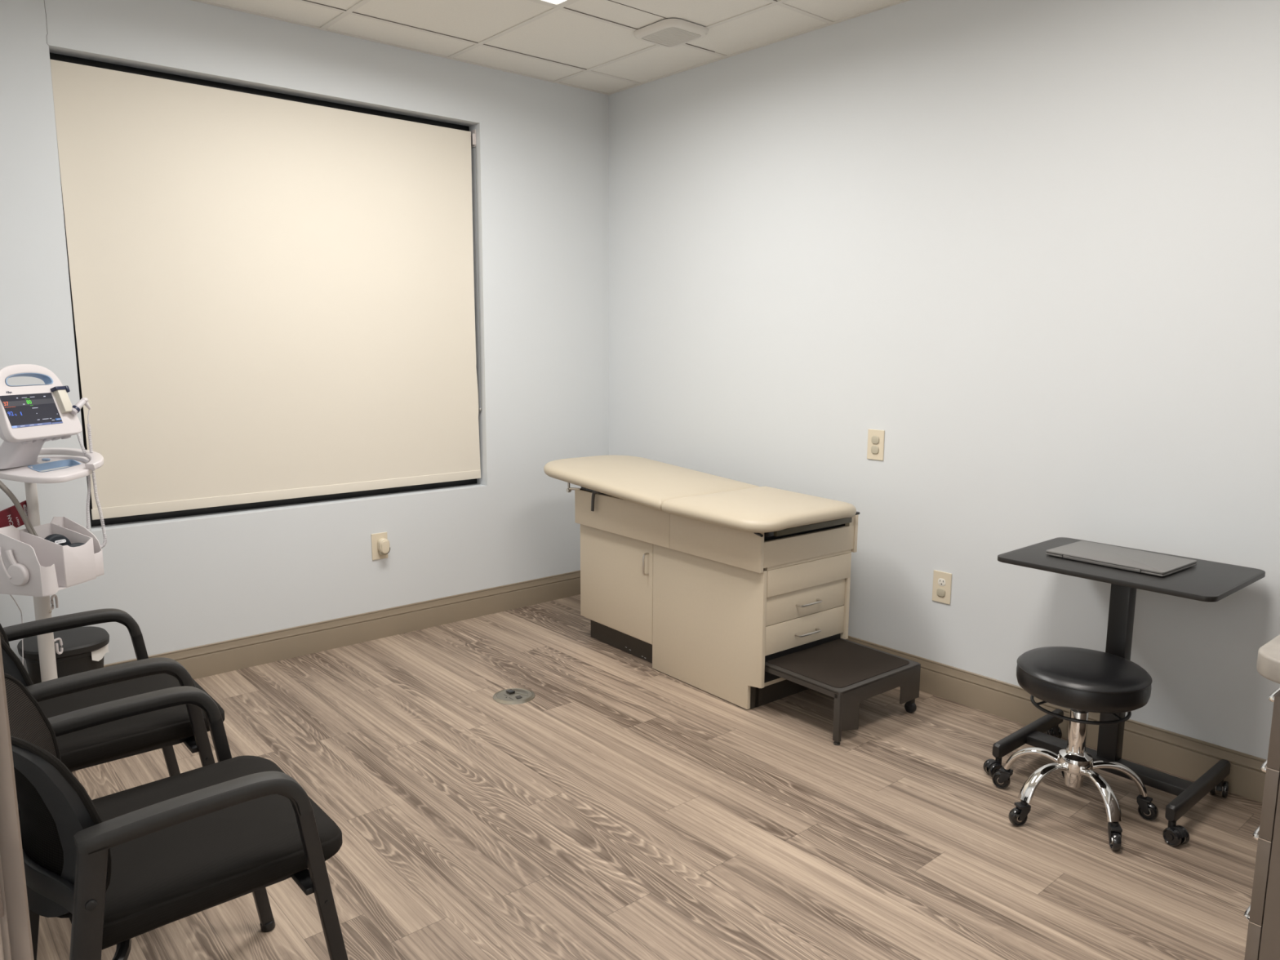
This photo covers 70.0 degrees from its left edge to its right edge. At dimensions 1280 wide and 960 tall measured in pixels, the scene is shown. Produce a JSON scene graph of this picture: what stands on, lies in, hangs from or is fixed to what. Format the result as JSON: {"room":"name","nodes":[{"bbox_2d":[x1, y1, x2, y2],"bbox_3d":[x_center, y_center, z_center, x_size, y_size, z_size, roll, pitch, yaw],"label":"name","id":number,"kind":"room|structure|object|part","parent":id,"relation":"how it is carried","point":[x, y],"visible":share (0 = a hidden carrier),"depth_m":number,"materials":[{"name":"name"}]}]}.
{"room":"examination room","nodes":[
{"label":"examination room","id":0,"kind":"room"},
{"bbox_2d":[0,0,608,673],"bbox_3d":[-1.492,-0.657,4.101,3.650,2.900,0.151,-7,11,-40],"label":"wall","id":1,"kind":"structure","parent":0,"point":[542,148],"depth_m":4.20,"materials":[{"name":"paint"}]},
{"bbox_2d":[49,53,476,526],"bbox_3d":[-1.541,-0.783,4.102,1.786,1.790,0.045,-7,11,-40],"label":"window","id":2,"kind":"structure","parent":1,"relation":"in","point":[52,55],"depth_m":3.92,"materials":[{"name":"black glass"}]},
{"bbox_2d":[49,59,481,519],"bbox_3d":[-1.497,-0.782,4.056,1.777,1.728,0.061,-7,11,-40],"label":"roller shade","id":3,"kind":"object","parent":2,"relation":"attached to","point":[273,298],"visible":1,"depth_m":3.92,"materials":[{"name":"fabric"}]},
{"bbox_3d":[-0.816,-1.000,4.592,0.010,1.309,0.025,-7,11,-40],"label":"bead chain","id":4,"kind":"part","parent":3,"relation":"part of","materials":[{"name":"metal"}]},
{"bbox_2d":[103,569,580,679],"bbox_3d":[-1.394,0.713,4.290,3.218,0.136,0.017,-7,11,-40],"label":"baseboard","id":5,"kind":"structure","parent":1,"relation":"attached to","point":[232,655],"depth_m":4.35,"materials":[{"name":"beige paint"}]},
{"bbox_2d":[371,532,387,559],"bbox_3d":[-1.243,0.316,4.367,0.080,0.127,0.006,-7,11,-40],"label":"wall outlet","id":6,"kind":"object","parent":1,"relation":"attached to","point":[375,537],"visible":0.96,"depth_m":4.35,"materials":[{"name":"beige plastic"}]},
{"bbox_2d":[377,537,390,555],"bbox_3d":[-1.220,0.318,4.357,0.050,0.080,0.040,-7,11,-40],"label":"plug","id":7,"kind":"object","parent":6,"relation":"attached to","point":[383,544],"visible":1,"depth_m":4.34,"materials":[{"name":"plastic"}]},
{"bbox_2d":[191,0,910,95],"bbox_3d":[-0.016,-1.691,2.220,3.450,0.060,4.450,-7,11,-40],"label":"ceiling","id":8,"kind":"structure","parent":0,"point":[588,45],"depth_m":3.87,"materials":[{"name":"tile"}]},
{"bbox_2d":[535,0,572,7],"bbox_3d":[-0.586,-1.791,3.019,1.195,0.014,0.586,-7,11,-40],"label":"recessed light","id":9,"kind":"object","parent":8,"relation":"in","point":[557,3],"visible":1,"depth_m":3.58,"materials":[{"name":"plastic"}]},
{"bbox_2d":[633,18,708,47],"bbox_3d":[0.133,-1.907,3.913,0.244,0.022,0.276,-7,11,-40],"label":"ceiling vent","id":10,"kind":"object","parent":8,"relation":"in","point":[667,33],"visible":1,"depth_m":3.87,"materials":[{"name":"paint"}]},
{"bbox_2d":[640,26,701,46],"bbox_3d":[0.133,-1.899,3.915,0.177,0.005,0.200,-7,11,-40],"label":"grille","id":11,"kind":"object","parent":10,"relation":"attached to","point":[667,36],"depth_m":3.91,"materials":[{"name":"metal"}]},
{"bbox_2d":[36,594,1262,959],"bbox_3d":[-0.147,1.047,2.595,3.657,0.001,4.540,-7,11,-40],"label":"floor","id":12,"kind":"structure","parent":0,"point":[628,809],"depth_m":2.73,"materials":[{"name":"plastic"}]},
{"bbox_2d":[0,439,104,772],"bbox_3d":[-2.045,0.400,3.128,0.505,1.100,0.513,2,9,12],"label":"monitor stand","id":13,"kind":"object","parent":12,"relation":"on","point":[38,567],"visible":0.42,"depth_m":2.99,"materials":[{"name":"white plastic"}]},
{"bbox_2d":[0,500,27,528],"bbox_3d":[-2.053,0.135,2.953,0.013,0.109,0.214,2,9,12],"label":"blood pressure cuff","id":14,"kind":"object","parent":13,"relation":"in","point":[10,516],"visible":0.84,"depth_m":2.98,"materials":[{"name":"red fabric"}]},
{"bbox_2d":[0,447,103,483],"bbox_3d":[-2.035,-0.053,3.117,0.335,0.065,0.520,-7,11,-40],"label":"tray","id":15,"kind":"object","parent":13,"relation":"on","point":[27,468],"depth_m":3.04,"materials":[{"name":"white plastic"}]},
{"bbox_2d":[0,516,104,596],"bbox_3d":[-1.908,0.237,2.980,0.186,0.209,0.281,2,9,12],"label":"basket","id":16,"kind":"object","parent":13,"relation":"on","point":[31,565],"depth_m":2.94,"materials":[{"name":"white plastic"}]},
{"bbox_2d":[0,364,106,665],"bbox_3d":[-2.028,0.287,3.063,0.176,1.339,0.492,2,9,12],"label":"monitor","id":17,"kind":"object","parent":13,"relation":"on","point":[37,413],"visible":0.91,"depth_m":3.01,"materials":[{"name":"white plastic"}]},
{"bbox_3d":[-2.098,0.626,2.964,0.052,0.699,0.198,5,10,30],"label":"power cord","id":18,"kind":"part","parent":17,"relation":"part of","materials":[{"name":"white plastic"}]},
{"bbox_3d":[-1.944,0.004,3.198,0.013,0.364,0.062,2,9,12],"label":"sensor cord","id":19,"kind":"part","parent":17,"relation":"part of","materials":[{"name":"white plastic"}]},
{"bbox_3d":[-1.915,-0.004,3.217,0.023,0.497,0.060,2,9,12],"label":"probe cord","id":20,"kind":"part","parent":17,"relation":"part of","materials":[{"name":"white plastic"}]},
{"bbox_2d":[44,533,71,546],"bbox_3d":[-1.916,0.237,3.002,0.037,0.120,0.100,5,10,26],"label":"blood pressure cuff","id":21,"kind":"object","parent":13,"relation":"in","point":[58,539],"visible":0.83,"depth_m":3.00,"materials":[{"name":"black fabric"}]},
{"bbox_2d":[68,542,84,546],"bbox_3d":[-1.861,0.223,3.016,0.033,0.034,0.060,5,10,29],"label":"blood pressure cuff","id":22,"kind":"object","parent":13,"relation":"in","point":[74,544],"visible":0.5,"depth_m":3.01,"materials":[{"name":"black fabric"}]},
{"bbox_2d":[17,626,109,684],"bbox_3d":[-2.144,0.746,3.427,0.288,0.324,0.280,-7,11,-40],"label":"waste bin","id":23,"kind":"object","parent":12,"relation":"on","point":[84,648],"visible":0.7,"depth_m":3.35,"materials":[{"name":"black plastic"}]},
{"bbox_3d":[-2.144,0.606,3.405,0.288,0.040,0.280,-7,11,-40],"label":"lid","id":24,"kind":"part","parent":23,"relation":"part of","materials":[{"name":"black plastic"}]},
{"bbox_2d":[0,608,224,804],"bbox_3d":[-1.446,0.669,2.384,0.591,0.803,0.588,-7,11,-40],"label":"chair","id":25,"kind":"object","parent":12,"relation":"on","point":[187,724],"visible":0.53,"depth_m":2.29,"materials":[{"name":"fabric"}]},
{"bbox_3d":[-1.596,0.461,2.221,0.158,0.332,0.464,-7,11,-40],"label":"backrest","id":26,"kind":"part","parent":25,"relation":"part of","materials":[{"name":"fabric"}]},
{"bbox_3d":[-1.606,0.463,2.213,0.167,0.327,0.457,-7,11,-40],"label":"backrest frame","id":27,"kind":"part","parent":25,"relation":"part of","materials":[{"name":"plastic"}]},
{"bbox_3d":[-1.596,0.461,2.221,0.165,0.344,0.476,-7,11,-40],"label":"edge trim","id":28,"kind":"part","parent":25,"relation":"part of","materials":[{"name":"black plastic"}]},
{"bbox_3d":[-1.610,0.425,2.564,0.370,0.090,0.048,-7,11,-40],"label":"armrest","id":29,"kind":"part","parent":25,"relation":"part of","materials":[{"name":"plastic"}]},
{"bbox_3d":[-1.572,0.700,2.640,0.450,0.639,0.022,-7,11,-40],"label":"leg","id":30,"kind":"part","parent":25,"relation":"part of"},
{"bbox_3d":[-1.257,0.488,2.160,0.370,0.090,0.048,-7,11,-40],"label":"armrest","id":31,"kind":"part","parent":25,"relation":"part of","materials":[{"name":"rubber"}]},
{"bbox_3d":[-1.219,0.763,2.236,0.450,0.639,0.022,-7,11,-40],"label":"leg","id":32,"kind":"part","parent":25,"relation":"part of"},
{"bbox_3d":[-1.399,0.615,2.417,0.467,0.080,0.480,-7,11,-40],"label":"seat","id":33,"kind":"part","parent":25,"relation":"part of","materials":[{"name":"black fabric"}]},
{"bbox_3d":[-1.413,0.664,2.412,0.380,0.024,0.524,-7,11,-40],"label":"seat frame","id":34,"kind":"part","parent":25,"relation":"part of","materials":[{"name":"black plastic"}]},
{"bbox_2d":[4,672,348,959],"bbox_3d":[-0.943,0.761,1.796,0.591,0.803,0.588,-7,11,-40],"label":"chair","id":35,"kind":"object","parent":12,"relation":"on","point":[124,865],"visible":0.85,"depth_m":1.65,"materials":[{"name":"black plastic"}]},
{"bbox_3d":[-1.092,0.554,1.632,0.158,0.332,0.464,-7,11,-40],"label":"backrest","id":36,"kind":"part","parent":35,"relation":"part of","materials":[{"name":"fabric"}]},
{"bbox_3d":[-1.261,0.826,1.889,0.124,0.620,0.022,-7,11,-40],"label":"leg","id":37,"kind":"part","parent":35,"relation":"part of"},
{"bbox_3d":[-1.102,0.555,1.624,0.167,0.327,0.457,-7,11,-40],"label":"backrest frame","id":38,"kind":"part","parent":35,"relation":"part of","materials":[{"name":"plastic"}]},
{"bbox_3d":[-1.093,0.554,1.632,0.165,0.344,0.476,-7,11,-40],"label":"edge trim","id":39,"kind":"part","parent":35,"relation":"part of","materials":[{"name":"black plastic"}]},
{"bbox_3d":[-0.909,0.890,1.484,0.124,0.620,0.022,-7,11,-40],"label":"leg","id":40,"kind":"part","parent":35,"relation":"part of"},
{"bbox_3d":[-1.107,0.517,1.975,0.370,0.090,0.048,-7,11,-40],"label":"armrest","id":41,"kind":"part","parent":35,"relation":"part of","materials":[{"name":"rubber"}]},
{"bbox_3d":[-1.068,0.792,2.052,0.450,0.639,0.022,-7,11,-40],"label":"leg","id":42,"kind":"part","parent":35,"relation":"part of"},
{"bbox_3d":[-0.754,0.581,1.571,0.370,0.090,0.048,-7,11,-40],"label":"armrest","id":43,"kind":"part","parent":35,"relation":"part of","materials":[{"name":"rubber"}]},
{"bbox_3d":[-0.895,0.707,1.828,0.467,0.080,0.480,-7,11,-40],"label":"seat","id":44,"kind":"part","parent":35,"relation":"part of","materials":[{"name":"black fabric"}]},
{"bbox_3d":[-0.716,0.855,1.648,0.450,0.639,0.022,-7,11,-40],"label":"leg","id":45,"kind":"part","parent":35,"relation":"part of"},
{"bbox_3d":[-0.910,0.756,1.824,0.380,0.024,0.524,-7,11,-40],"label":"seat frame","id":46,"kind":"part","parent":35,"relation":"part of","materials":[{"name":"black plastic"}]},
{"bbox_2d":[493,688,534,704],"bbox_3d":[-0.510,0.870,3.701,0.170,0.012,0.170,-7,11,-40],"label":"floor outlet","id":47,"kind":"object","parent":12,"relation":"on","point":[511,695],"visible":1,"depth_m":3.69,"materials":[{"name":"silver metal"}]},
{"bbox_3d":[-0.491,0.864,3.734,0.109,0.002,0.038,5,10,29],"label":"hinged lid","id":48,"kind":"part","parent":47,"relation":"part of","materials":[{"name":"silver metal"}]},
{"bbox_2d":[543,454,920,745],"bbox_3d":[0.281,0.403,4.004,0.665,0.852,1.812,-7,11,-38],"label":"exam table","id":49,"kind":"object","parent":12,"relation":"on","point":[737,593],"visible":1,"depth_m":3.68,"materials":[{"name":"beige laminate"}]},
{"bbox_3d":[-0.204,0.090,4.163,0.051,0.108,0.012,7,11,38],"label":"release lever","id":50,"kind":"part","parent":49,"relation":"part of","materials":[{"name":"grey metal"}]},
{"bbox_3d":[-0.110,0.459,4.183,0.018,0.459,0.542,-7,11,-38],"label":"door","id":51,"kind":"part","parent":49,"relation":"part of","materials":[{"name":"beige laminate"}]},
{"bbox_3d":[0.025,0.365,3.962,0.030,0.100,0.008,-7,11,-38],"label":"door handle","id":52,"kind":"part","parent":49,"relation":"part of","materials":[{"name":"metal"}]},
{"bbox_2d":[543,454,759,511],"bbox_3d":[0.002,-0.012,4.241,0.600,0.106,0.997,-7,11,-38],"label":"cushion","id":53,"kind":"object","parent":49,"relation":"on","point":[635,480],"depth_m":4.07,"materials":[{"name":"beige leather"}]},
{"bbox_3d":[0.266,0.584,3.728,0.018,0.568,0.653,-7,11,-38],"label":"panel","id":54,"kind":"part","parent":49,"relation":"part of","materials":[{"name":"beige laminate"}]},
{"bbox_3d":[0.292,0.169,4.032,0.570,0.162,1.205,-7,11,-38],"label":"apron rail","id":55,"kind":"part","parent":49,"relation":"part of","materials":[{"name":"beige laminate"}]},
{"bbox_2d":[661,486,856,533],"bbox_3d":[0.494,0.105,3.639,0.600,0.071,0.571,-7,11,-38],"label":"cushion","id":56,"kind":"object","parent":49,"relation":"on","point":[755,509],"depth_m":3.50,"materials":[{"name":"beige leather"}]},
{"bbox_3d":[0.653,0.596,3.645,0.474,0.116,0.018,-7,11,-38],"label":"drawer","id":57,"kind":"part","parent":49,"relation":"part of","materials":[{"name":"beige laminate"}]},
{"bbox_3d":[0.654,0.480,3.627,0.474,0.114,0.018,-7,11,-38],"label":"drawer","id":58,"kind":"part","parent":49,"relation":"part of","materials":[{"name":"beige laminate"}]},
{"bbox_3d":[0.647,0.169,3.537,0.562,0.038,0.060,-6,11,-37],"label":"stirrup rod","id":59,"kind":"part","parent":49,"relation":"part of","materials":[{"name":"black plastic"}]},
{"bbox_3d":[0.670,0.606,3.627,0.130,0.008,0.032,-7,11,-38],"label":"drawer handle","id":60,"kind":"part","parent":49,"relation":"part of","materials":[{"name":"metal"}]},
{"bbox_3d":[0.665,0.369,3.611,0.492,0.104,0.029,-7,11,-38],"label":"blank panel","id":61,"kind":"part","parent":49,"relation":"part of","materials":[{"name":"beige laminate"}]},
{"bbox_3d":[0.670,0.486,3.609,0.130,0.008,0.032,-7,11,-38],"label":"drawer handle","id":62,"kind":"part","parent":49,"relation":"part of","materials":[{"name":"metal"}]},
{"bbox_2d":[773,516,852,536],"bbox_3d":[0.657,0.175,3.574,0.440,0.024,0.080,-7,11,-38],"label":"tray","id":63,"kind":"object","parent":49,"relation":"on","point":[847,521],"depth_m":3.53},
{"bbox_3d":[0.705,0.853,3.263,0.024,0.190,0.027,-7,11,-38],"label":"leg","id":64,"kind":"part","parent":49,"relation":"part of","materials":[{"name":"grey metal"}]},
{"bbox_2d":[992,646,1158,851],"bbox_3d":[1.307,0.780,2.789,0.444,0.482,0.442,-7,11,-40],"label":"stool","id":65,"kind":"object","parent":12,"relation":"on","point":[1083,681],"visible":1,"depth_m":2.71,"materials":[{"name":"black leather"}]},
{"bbox_3d":[1.238,0.885,2.880,0.172,0.097,0.044,8,12,43],"label":"leg","id":66,"kind":"part","parent":65,"relation":"part of","materials":[{"name":"silver metal"}]},
{"bbox_3d":[1.215,0.905,2.748,0.172,0.097,0.044,-4,9,-24],"label":"leg","id":67,"kind":"part","parent":65,"relation":"part of","materials":[{"name":"silver metal"}]},
{"bbox_3d":[1.329,0.592,2.750,0.366,0.098,0.366,-7,11,-40],"label":"seat","id":68,"kind":"part","parent":65,"relation":"part of","materials":[{"name":"black leather"}]},
{"bbox_3d":[1.345,0.917,2.677,0.044,0.097,0.172,-1,9,-8],"label":"leg","id":69,"kind":"part","parent":65,"relation":"part of","materials":[{"name":"silver metal"}]},
{"bbox_3d":[1.449,0.902,2.776,0.172,0.097,0.044,2,9,10],"label":"leg","id":70,"kind":"part","parent":65,"relation":"part of","materials":[{"name":"silver metal"}]},
{"bbox_2d":[982,537,1265,846],"bbox_3d":[1.519,0.629,2.916,0.492,0.745,0.634,-7,11,-40],"label":"desk","id":71,"kind":"object","parent":12,"relation":"on","point":[1210,581],"visible":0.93,"depth_m":2.85,"materials":[{"name":"black metal"}]},
{"bbox_3d":[1.348,0.874,3.164,0.464,0.050,0.031,-7,11,-40],"label":"foot rail","id":72,"kind":"part","parent":71,"relation":"part of","materials":[{"name":"black metal"}]},
{"bbox_2d":[1045,540,1196,576],"bbox_3d":[1.517,0.246,2.893,0.246,0.018,0.360,-7,11,-38],"label":"laptop","id":73,"kind":"object","parent":71,"relation":"on","point":[1119,557],"visible":1,"depth_m":2.86,"materials":[{"name":"silver metal"}]},
{"bbox_3d":[1.694,0.936,2.769,0.464,0.050,0.031,-7,11,-40],"label":"foot rail","id":74,"kind":"part","parent":71,"relation":"part of","materials":[{"name":"black metal"}]},
{"bbox_2d":[1243,687,1279,959],"bbox_3d":[1.551,0.767,1.678,0.600,0.845,0.628,-7,11,-40],"label":"base cabinet","id":75,"kind":"object","parent":12,"relation":"on","point":[1263,914],"visible":1,"depth_m":1.68,"materials":[{"name":"brown laminate"}]},
{"bbox_3d":[1.211,0.843,1.794,0.110,0.015,0.030,-7,11,-40],"label":"drawer pull","id":76,"kind":"part","parent":75,"relation":"part of","materials":[{"name":"silver metal"}]},
{"bbox_3d":[1.369,0.919,1.912,0.598,0.244,0.020,-7,11,-40],"label":"drawer","id":77,"kind":"part","parent":75,"relation":"part of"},
{"bbox_3d":[1.212,0.677,1.768,0.110,0.015,0.030,-7,11,-40],"label":"drawer pull","id":78,"kind":"part","parent":75,"relation":"part of","materials":[{"name":"silver metal"}]},
{"bbox_3d":[1.370,0.714,1.881,0.598,0.166,0.020,-7,11,-40],"label":"drawer","id":79,"kind":"part","parent":75,"relation":"part of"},
{"bbox_3d":[1.212,0.541,1.747,0.110,0.015,0.030,-7,11,-40],"label":"drawer pull","id":80,"kind":"part","parent":75,"relation":"part of","materials":[{"name":"silver metal"}]},
{"bbox_3d":[1.370,0.646,1.871,0.598,0.307,0.021,-7,11,-40],"label":"drawer edge trim","id":81,"kind":"part","parent":75,"relation":"part of","materials":[{"name":"metal"}]},
{"bbox_2d":[1256,634,1279,684],"bbox_3d":[1.826,0.295,1.823,1.449,0.042,0.660,-7,11,-40],"label":"countertop","id":82,"kind":"structure","parent":75,"relation":"on","point":[1268,666],"depth_m":1.60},
{"bbox_3d":[1.371,0.563,1.858,0.598,0.134,0.020,-7,11,-40],"label":"drawer","id":83,"kind":"part","parent":75,"relation":"part of","materials":[{"name":"beige laminate"}]},
{"bbox_3d":[1.371,0.427,1.837,0.598,0.136,0.020,-7,11,-40],"label":"drawer","id":84,"kind":"part","parent":75,"relation":"part of","materials":[{"name":"beige laminate"}]},
{"bbox_3d":[1.213,0.404,1.726,0.110,0.015,0.030,-7,11,-40],"label":"drawer pull","id":85,"kind":"part","parent":75,"relation":"part of","materials":[{"name":"silver metal"}]},
{"bbox_2d":[608,0,1279,759],"bbox_3d":[1.319,-0.556,3.530,0.150,2.900,4.400,-7,11,-40],"label":"wall","id":86,"kind":"structure","parent":0,"point":[1031,246],"depth_m":3.43,"materials":[{"name":"paint"}]},
{"bbox_2d":[866,429,884,460],"bbox_3d":[0.991,-0.148,3.850,0.010,0.127,0.080,-7,11,-40],"label":"wall outlet","id":87,"kind":"object","parent":86,"relation":"attached to","point":[875,451],"visible":1,"depth_m":3.85,"materials":[{"name":"plastic"}]},
{"bbox_2d":[932,569,951,604],"bbox_3d":[1.212,0.431,3.676,0.010,0.127,0.080,-7,11,-40],"label":"wall outlet","id":88,"kind":"object","parent":86,"relation":"attached to","point":[941,589],"visible":1,"depth_m":3.67,"materials":[{"name":"beige plastic"}]},
{"bbox_2d":[937,577,945,586],"bbox_3d":[1.212,0.411,3.673,0.002,0.031,0.034,-7,11,-40],"label":"socket","id":89,"kind":"object","parent":88,"relation":"attached to","point":[941,581],"depth_m":3.67,"materials":[{"name":"beige plastic"}]},
{"bbox_2d":[846,635,1266,802],"bbox_3d":[1.197,0.809,3.745,0.017,0.136,4.240,-7,11,-40],"label":"baseboard","id":90,"kind":"structure","parent":86,"relation":"attached to","point":[1187,757],"depth_m":3.17,"materials":[{"name":"beige paint"}]},
{"bbox_3d":[-1.284,-0.245,1.413,0.150,2.900,4.240,-7,11,-40],"label":"wall","id":91,"kind":"structure","parent":0,"visible":0},
{"bbox_2d":[0,638,34,959],"bbox_3d":[-0.186,0.318,0.211,0.175,2.160,0.874,-7,11,-40],"label":"door","id":92,"kind":"structure","parent":91,"relation":"in","point":[15,936],"depth_m":0.54,"materials":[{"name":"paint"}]},
{"bbox_3d":[-0.382,0.234,0.522,0.028,0.061,0.004,-7,11,-40],"label":"strike plate","id":93,"kind":"part","parent":92,"relation":"part of","materials":[{"name":"metal"}]}
]}

